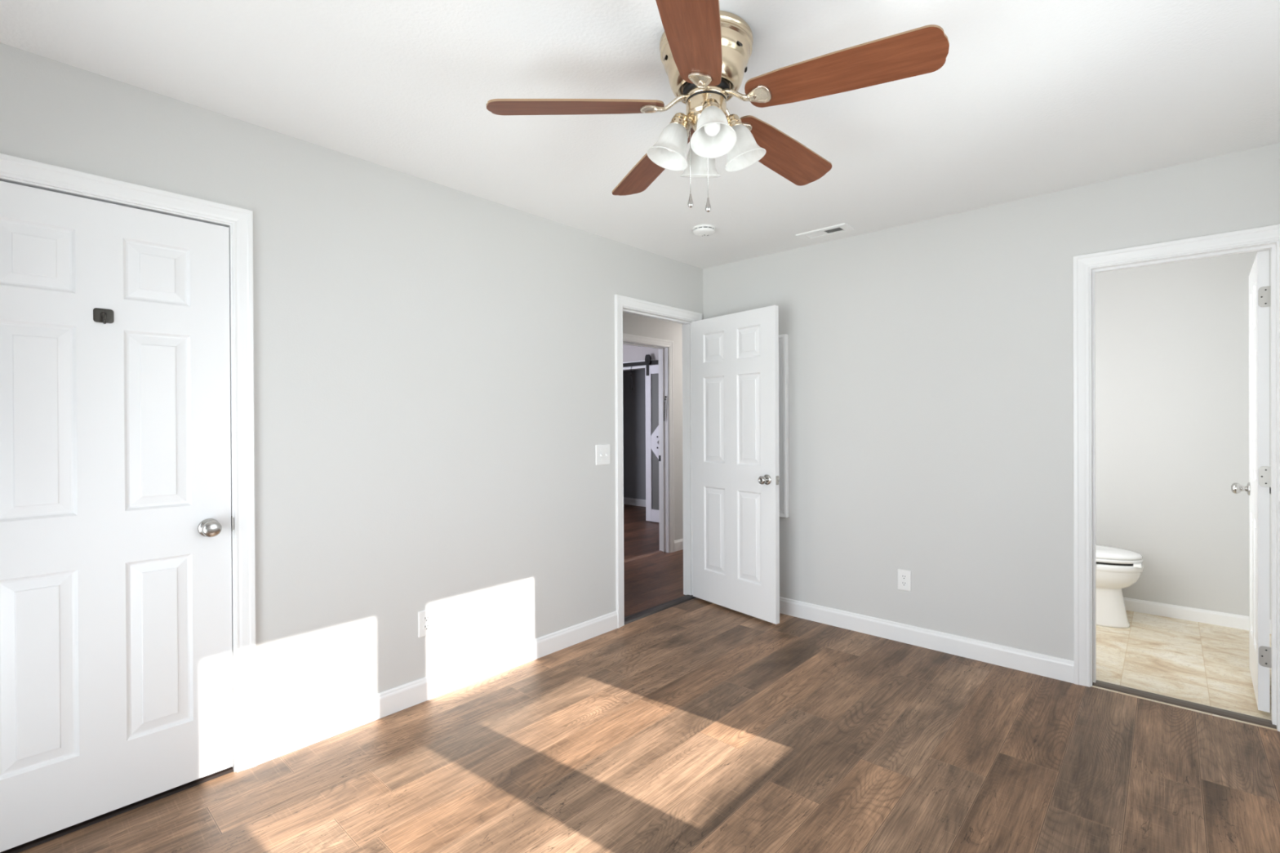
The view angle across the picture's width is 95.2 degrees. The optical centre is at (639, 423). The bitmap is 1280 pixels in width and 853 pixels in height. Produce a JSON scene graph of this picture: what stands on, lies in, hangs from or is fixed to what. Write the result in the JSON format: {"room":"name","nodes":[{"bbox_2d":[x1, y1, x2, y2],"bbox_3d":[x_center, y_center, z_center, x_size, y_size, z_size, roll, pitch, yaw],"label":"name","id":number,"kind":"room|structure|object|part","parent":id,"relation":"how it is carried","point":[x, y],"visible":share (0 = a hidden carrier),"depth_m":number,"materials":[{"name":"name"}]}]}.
{"room":"empty bedroom","nodes":[
{"label":"empty bedroom","id":0,"kind":"room"},
{"bbox_2d":[0,42,702,735],"bbox_3d":[-0.996,0.075,2.840,0.115,2.440,4.265,0,0,42],"label":"wall","id":1,"kind":"structure","parent":0,"point":[434,393],"depth_m":2.62,"materials":[{"name":"white paint"}]},
{"bbox_2d":[0,180,232,852],"bbox_3d":[-1.750,0.276,1.903,0.095,2.005,0.711,0,0,42],"label":"door","id":2,"kind":"structure","parent":1,"relation":"in","point":[116,664],"depth_m":1.93,"materials":[{"name":"white wood"}]},
{"bbox_2d":[93,307,113,324],"bbox_3d":[-1.743,-0.350,1.902,0.038,0.053,0.050,0,0,42],"label":"hook","id":3,"kind":"object","parent":2,"relation":"attached to","point":[105,316],"visible":1,"depth_m":1.91,"materials":[{"name":"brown metal"}]},
{"bbox_3d":[-1.542,0.378,2.101,0.052,0.058,0.058,0,0,42],"label":"knob","id":4,"kind":"part","parent":2,"relation":"part of","materials":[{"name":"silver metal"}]},
{"bbox_2d":[0,153,257,772],"bbox_3d":[-1.794,0.249,1.942,0.132,2.105,0.855,0,0,42],"label":"door frame","id":5,"kind":"structure","parent":1,"relation":"attached to","point":[15,170],"depth_m":2.18,"materials":[{"name":"white wood"}]},
{"bbox_3d":[-1.526,0.373,2.187,0.031,0.057,0.007,0,0,42],"label":"strike plate","id":6,"kind":"part","parent":5,"relation":"part of","materials":[{"name":"silver metal"}]},
{"bbox_2d":[417,608,433,637],"bbox_3d":[-1.002,0.934,2.739,0.008,0.120,0.074,0,0,42],"label":"wall outlet","id":7,"kind":"object","parent":1,"relation":"attached to","point":[425,618],"visible":1,"depth_m":2.73,"materials":[{"name":"white plastic"}]},
{"bbox_2d":[422,623,430,631],"bbox_3d":[-1.000,0.954,2.737,0.003,0.027,0.033,0,0,42],"label":"receptacle","id":8,"kind":"object","parent":7,"relation":"attached to","point":[426,627],"depth_m":2.74,"materials":[{"name":"white plastic"}]},
{"bbox_2d":[422,615,430,622],"bbox_3d":[-1.000,0.915,2.737,0.003,0.027,0.033,0,0,42],"label":"receptacle","id":9,"kind":"object","parent":7,"relation":"attached to","point":[425,618],"depth_m":2.74,"materials":[{"name":"white plastic"}]},
{"bbox_2d":[256,610,617,764],"bbox_3d":[-0.803,1.240,2.954,0.013,0.107,1.964,0,0,42],"label":"baseboard","id":10,"kind":"structure","parent":1,"relation":"attached to","point":[278,742],"depth_m":2.69,"materials":[{"name":"white wood"}]},
{"bbox_2d":[595,444,609,465],"bbox_3d":[-0.223,0.192,3.595,0.018,0.124,0.122,0,0,42],"label":"light switch","id":11,"kind":"object","parent":1,"relation":"attached to","point":[602,451],"visible":1,"depth_m":3.59,"materials":[{"name":"white plastic"}]},
{"bbox_2d":[614,294,702,628],"bbox_3d":[0.108,0.235,4.060,0.150,2.100,0.910,0,0,42],"label":"door frame","id":12,"kind":"structure","parent":1,"relation":"attached to","point":[623,304],"depth_m":4.00,"materials":[{"name":"white wood"}]},
{"bbox_2d":[691,305,779,624],"bbox_3d":[0.631,0.260,3.985,0.167,2.007,0.781,0,0,-38],"label":"door","id":13,"kind":"structure","parent":1,"relation":"in","point":[735,478],"depth_m":3.93,"materials":[{"name":"painted wood"},{"name":"satin nickel"}]},
{"bbox_3d":[0.782,0.358,3.704,0.058,0.055,0.055,0,0,-38],"label":"knob","id":14,"kind":"part","parent":13,"relation":"part of","materials":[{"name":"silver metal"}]},
{"bbox_3d":[0.868,0.358,3.681,0.026,0.057,0.010,0,0,-38],"label":"latch plate","id":15,"kind":"part","parent":13,"relation":"part of","materials":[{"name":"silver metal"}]},
{"bbox_2d":[622,368,645,499],"bbox_3d":[0.353,0.051,8.187,3.116,2.440,0.920,0,0,42],"label":"wall","id":16,"kind":"structure","parent":0,"point":[634,400],"depth_m":9.07,"materials":[{"name":"grey paint"}]},
{"bbox_2d":[623,497,645,506],"bbox_3d":[0.164,1.216,8.844,1.950,0.107,0.013,0,0,42],"label":"baseboard","id":17,"kind":"structure","parent":16,"relation":"attached to","point":[631,501],"depth_m":9.06,"materials":[{"name":"white wood"}]},
{"bbox_2d":[0,0,1279,268],"bbox_3d":[-0.222,-1.214,4.422,7.515,0.120,7.665,0,0,42],"label":"ceiling","id":18,"kind":"structure","parent":0,"point":[1028,98],"depth_m":2.01,"materials":[{"name":"white paint"}]},
{"bbox_2d":[692,224,715,236],"bbox_3d":[0.377,-1.134,3.451,0.134,0.040,0.134,0,0,42],"label":"smoke detector","id":19,"kind":"object","parent":18,"relation":"attached to","point":[701,230],"visible":1,"depth_m":3.41,"materials":[{"name":"white plastic"}]},
{"bbox_3d":[0.377,-1.149,3.450,0.134,0.010,0.134,0,0,42],"label":"plate","id":20,"kind":"part","parent":19,"relation":"part of","materials":[{"name":"white plastic"}]},
{"bbox_2d":[486,0,949,212],"bbox_3d":[0.238,-0.883,1.771,1.236,0.529,1.217,0,0,42],"label":"ceiling fan","id":21,"kind":"object","parent":18,"relation":"hanging from","point":[705,50],"visible":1,"depth_m":1.66,"materials":[{"name":"brown wood"}]},
{"bbox_3d":[-0.188,-0.931,1.719,0.518,0.006,0.146,-3,14,-6],"label":"blade","id":22,"kind":"part","parent":21,"relation":"part of","materials":[{"name":"brown wood"}]},
{"bbox_3d":[0.043,-0.933,2.113,0.146,0.006,0.518,-15,3,-24],"label":"blade","id":23,"kind":"part","parent":21,"relation":"part of","materials":[{"name":"brown wood"}]},
{"bbox_2d":[646,112,692,170],"bbox_3d":[0.083,-0.850,1.751,0.128,0.157,0.128,0,0,42],"label":"shade","id":24,"kind":"object","parent":21,"relation":"attached to","point":[668,152],"depth_m":1.73,"materials":[{"name":"white glass"}]},
{"bbox_3d":[0.100,-0.959,1.750,0.083,0.046,0.032,-3,14,-6],"label":"blade arm","id":25,"kind":"part","parent":21,"relation":"part of","materials":[{"name":"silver metal"}]},
{"bbox_3d":[0.122,-0.931,1.376,0.146,0.006,0.518,13,6,10],"label":"blade","id":26,"kind":"part","parent":21,"relation":"part of","materials":[{"name":"brown wood"}]},
{"bbox_3d":[0.162,-0.959,1.849,0.032,0.046,0.083,-15,3,-24],"label":"blade arm","id":27,"kind":"part","parent":21,"relation":"part of","materials":[{"name":"metal"}]},
{"bbox_3d":[0.155,-0.801,1.758,0.011,0.225,0.003,0,0,-4],"label":"pull chain","id":28,"kind":"part","parent":21,"relation":"part of","materials":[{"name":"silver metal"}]},
{"bbox_2d":[680,147,720,177],"bbox_3d":[0.193,-0.851,1.874,0.128,0.157,0.128,0,0,42],"label":"shade","id":29,"kind":"object","parent":21,"relation":"attached to","point":[699,165],"depth_m":1.83,"materials":[{"name":"white glass"}]},
{"bbox_3d":[0.176,-0.959,1.660,0.032,0.046,0.083,13,6,10],"label":"blade arm","id":30,"kind":"part","parent":21,"relation":"part of","materials":[{"name":"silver metal"}]},
{"bbox_3d":[0.198,-0.783,1.705,0.003,0.260,0.012,0,0,4],"label":"pull chain","id":31,"kind":"part","parent":21,"relation":"part of","materials":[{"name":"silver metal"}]},
{"bbox_2d":[690,97,736,158],"bbox_3d":[0.205,-0.850,1.641,0.128,0.157,0.128,0,0,42],"label":"shade","id":32,"kind":"object","parent":21,"relation":"attached to","point":[713,138],"depth_m":1.67,"materials":[{"name":"white glass"}]},
{"bbox_3d":[0.282,-0.959,1.703,0.083,0.046,0.032,3,-11,31],"label":"blade arm","id":33,"kind":"part","parent":21,"relation":"part of","materials":[{"name":"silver metal"}]},
{"bbox_2d":[724,113,766,172],"bbox_3d":[0.316,-0.851,1.763,0.128,0.157,0.128,0,0,42],"label":"shade","id":34,"kind":"object","parent":21,"relation":"attached to","point":[746,152],"depth_m":1.74,"materials":[{"name":"white glass"}]},
{"bbox_3d":[0.484,-0.935,2.021,0.518,0.006,0.146,4,-16,-43],"label":"blade","id":35,"kind":"part","parent":21,"relation":"part of","materials":[{"name":"brown wood"}]},
{"bbox_3d":[0.531,-0.934,1.555,0.518,0.006,0.146,3,-11,31],"label":"blade","id":36,"kind":"part","parent":21,"relation":"part of","materials":[{"name":"brown wood"}]},
{"bbox_2d":[795,222,854,240],"bbox_3d":[1.113,-1.153,3.525,0.308,0.009,0.138,0,0,42],"label":"ceiling vent","id":37,"kind":"object","parent":18,"relation":"in","point":[841,228],"visible":1,"depth_m":3.52,"materials":[{"name":"white plastic"}]},
{"bbox_2d":[622,344,658,370],"bbox_3d":[-0.033,0.054,7.849,2.996,2.440,0.100,0,0,42],"label":"wall","id":38,"kind":"structure","parent":0,"point":[630,353],"depth_m":7.78,"materials":[{"name":"grey paint"}]},
{"bbox_2d":[630,366,632,390],"bbox_3d":[-0.111,-0.605,7.808,0.042,0.309,0.022,0,0,42],"label":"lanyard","id":39,"kind":"object","parent":38,"relation":"hanging from","point":[631,366],"visible":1,"depth_m":7.81,"materials":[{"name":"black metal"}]},
{"bbox_2d":[622,359,655,522],"bbox_3d":[-0.219,0.222,7.939,1.200,2.105,0.018,0,0,42],"label":"door frame","id":40,"kind":"structure","parent":38,"relation":"attached to","point":[635,366],"depth_m":7.78,"materials":[{"name":"white"}]},
{"bbox_2d":[622,354,658,522],"bbox_3d":[-0.103,0.186,7.794,2.565,2.154,0.078,0,0,42],"label":"barn door","id":41,"kind":"structure","parent":38,"relation":"in","point":[651,372],"depth_m":7.54,"materials":[{"name":"grey wood"}]},
{"bbox_3d":[-0.103,-0.787,7.807,2.550,0.050,0.047,0,0,42],"label":"door rail","id":42,"kind":"part","parent":41,"relation":"part of","materials":[{"name":"black metal"}]},
{"bbox_3d":[0.469,0.255,7.276,1.016,2.009,0.020,0,0,42],"label":"panel","id":43,"kind":"part","parent":41,"relation":"part of","materials":[{"name":"grey"}]},
{"bbox_2d":[18,504,1279,852],"bbox_3d":[-0.139,1.345,4.444,7.400,0.120,7.550,0,0,42],"label":"floor","id":44,"kind":"structure","parent":0,"point":[696,725],"depth_m":2.25,"materials":[{"name":"brown wood"}]},
{"bbox_2d":[0,766,233,852],"bbox_3d":[-1.781,1.296,1.938,0.064,0.010,0.717,0,0,42],"label":"threshold strip","id":45,"kind":"object","parent":44,"relation":"on","point":[77,827],"visible":0.54,"depth_m":1.94,"materials":[{"name":"black"}]},
{"bbox_2d":[623,550,663,562],"bbox_3d":[-0.038,1.277,5.562,0.070,0.009,0.763,0,0,42],"label":"threshold strip","id":46,"kind":"object","parent":44,"relation":"on","point":[660,551],"visible":0.65,"depth_m":5.61,"materials":[{"name":"brown"}]},
{"bbox_2d":[624,595,696,624],"bbox_3d":[0.125,1.280,4.052,0.089,0.011,0.772,0,0,42],"label":"threshold strip","id":47,"kind":"object","parent":44,"relation":"on","point":[641,615],"visible":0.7,"depth_m":4.03,"materials":[{"name":"black"}]},
{"bbox_2d":[1096,544,1143,628],"bbox_3d":[2.816,0.882,3.893,0.817,0.782,0.485,0,0,42],"label":"toilet","id":48,"kind":"object","parent":44,"relation":"on","point":[1117,569],"visible":0.27,"depth_m":3.64,"materials":[{"name":"white ceramic"}]},
{"bbox_3d":[2.905,0.820,3.812,0.567,0.036,0.364,0,0,42],"label":"lid","id":49,"kind":"part","parent":48,"relation":"part of","materials":[{"name":"white ceramic"}]},
{"bbox_3d":[2.906,0.850,3.811,0.569,0.021,0.368,0,0,42],"label":"seat","id":50,"kind":"part","parent":48,"relation":"part of","materials":[{"name":"white plastic"}]},
{"bbox_2d":[1092,680,1276,728],"bbox_3d":[2.462,1.273,2.679,0.612,0.011,0.080,0,0,42],"label":"threshold strip","id":51,"kind":"object","parent":44,"relation":"on","point":[1244,717],"visible":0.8,"depth_m":2.64,"materials":[{"name":"brown"}]},
{"bbox_2d":[622,312,683,540],"bbox_3d":[-0.171,0.063,5.373,0.120,2.440,5.800,0,0,42],"label":"wall","id":52,"kind":"structure","parent":0,"point":[633,324],"depth_m":5.87,"materials":[{"name":"white paint"}]},
{"bbox_2d":[622,333,674,552],"bbox_3d":[-0.016,0.231,5.534,0.140,2.100,0.903,0,0,42],"label":"door frame","id":53,"kind":"structure","parent":52,"relation":"attached to","point":[665,348],"depth_m":5.80,"materials":[{"name":"white wood"}]},
{"bbox_2d":[663,395,666,421],"bbox_3d":[0.248,-0.149,5.790,0.033,0.248,0.022,0,0,22],"label":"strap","id":54,"kind":"object","parent":52,"relation":"hanging from","point":[665,397],"visible":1,"depth_m":5.79,"materials":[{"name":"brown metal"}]},
{"bbox_2d":[674,538,683,551],"bbox_3d":[0.881,1.221,6.435,0.013,0.107,1.626,0,0,42],"label":"baseboard","id":55,"kind":"structure","parent":52,"relation":"attached to","point":[678,544],"depth_m":5.88,"materials":[{"name":"white wood"}]},
{"bbox_2d":[702,142,1279,661],"bbox_3d":[1.665,0.060,3.386,3.330,2.440,0.115,0,0,42],"label":"wall","id":56,"kind":"structure","parent":0,"point":[931,362],"depth_m":3.25,"materials":[{"name":"white paint"}]},
{"bbox_2d":[778,333,789,517],"bbox_3d":[0.845,0.016,4.023,0.370,1.222,0.040,0,0,42],"label":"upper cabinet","id":57,"kind":"object","parent":56,"relation":"attached to","point":[784,508],"visible":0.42,"depth_m":3.90,"materials":[{"name":"white"}]},
{"bbox_2d":[897,568,911,591],"bbox_3d":[1.545,0.916,3.419,0.074,0.120,0.008,0,0,42],"label":"wall outlet","id":58,"kind":"object","parent":56,"relation":"attached to","point":[904,575],"visible":1,"depth_m":3.42,"materials":[{"name":"white plastic"}]},
{"bbox_2d":[901,581,906,586],"bbox_3d":[1.543,0.936,3.417,0.033,0.027,0.003,0,0,42],"label":"receptacle","id":59,"kind":"object","parent":58,"relation":"attached to","point":[903,583],"depth_m":3.42,"materials":[{"name":"white plastic"}]},
{"bbox_2d":[901,574,906,579],"bbox_3d":[1.543,0.897,3.417,0.033,0.027,0.003,0,0,42],"label":"receptacle","id":60,"kind":"object","parent":58,"relation":"attached to","point":[903,576],"depth_m":3.42,"materials":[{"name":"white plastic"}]},
{"bbox_2d":[779,596,1074,683],"bbox_3d":[1.309,1.228,3.631,2.239,0.107,0.013,0,0,42],"label":"baseboard","id":61,"kind":"structure","parent":56,"relation":"attached to","point":[1048,666],"depth_m":3.29,"materials":[{"name":"white wood"}]},
{"bbox_2d":[1072,223,1279,731],"bbox_3d":[2.451,0.229,2.668,0.750,2.100,0.136,0,0,42],"label":"door frame","id":62,"kind":"structure","parent":56,"relation":"attached to","point":[1085,267],"depth_m":2.83,"materials":[{"name":"white wood"}]},
{"bbox_2d":[1231,250,1271,712],"bbox_3d":[2.919,0.250,2.760,0.167,2.003,0.615,0,0,44],"label":"door","id":63,"kind":"structure","parent":56,"relation":"in","point":[1258,488],"depth_m":2.55,"materials":[{"name":"white painted wood"},{"name":"satin nickel metal"}]},
{"bbox_3d":[3.047,0.330,2.972,0.058,0.055,0.055,0,0,44],"label":"knob","id":64,"kind":"part","parent":63,"relation":"part of","materials":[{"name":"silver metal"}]},
{"bbox_2d":[1095,248,1271,619],"bbox_3d":[2.884,0.054,3.430,1.750,2.440,1.585,0,0,42],"label":"wall","id":65,"kind":"structure","parent":0,"point":[1172,339],"depth_m":3.81,"materials":[{"name":"grey paint"}]},
{"bbox_2d":[1123,597,1271,634],"bbox_3d":[3.313,1.228,3.977,1.450,0.084,0.013,0,0,42],"label":"baseboard","id":66,"kind":"structure","parent":65,"relation":"attached to","point":[1211,617],"depth_m":3.77,"materials":[{"name":"white wood"}]}
]}

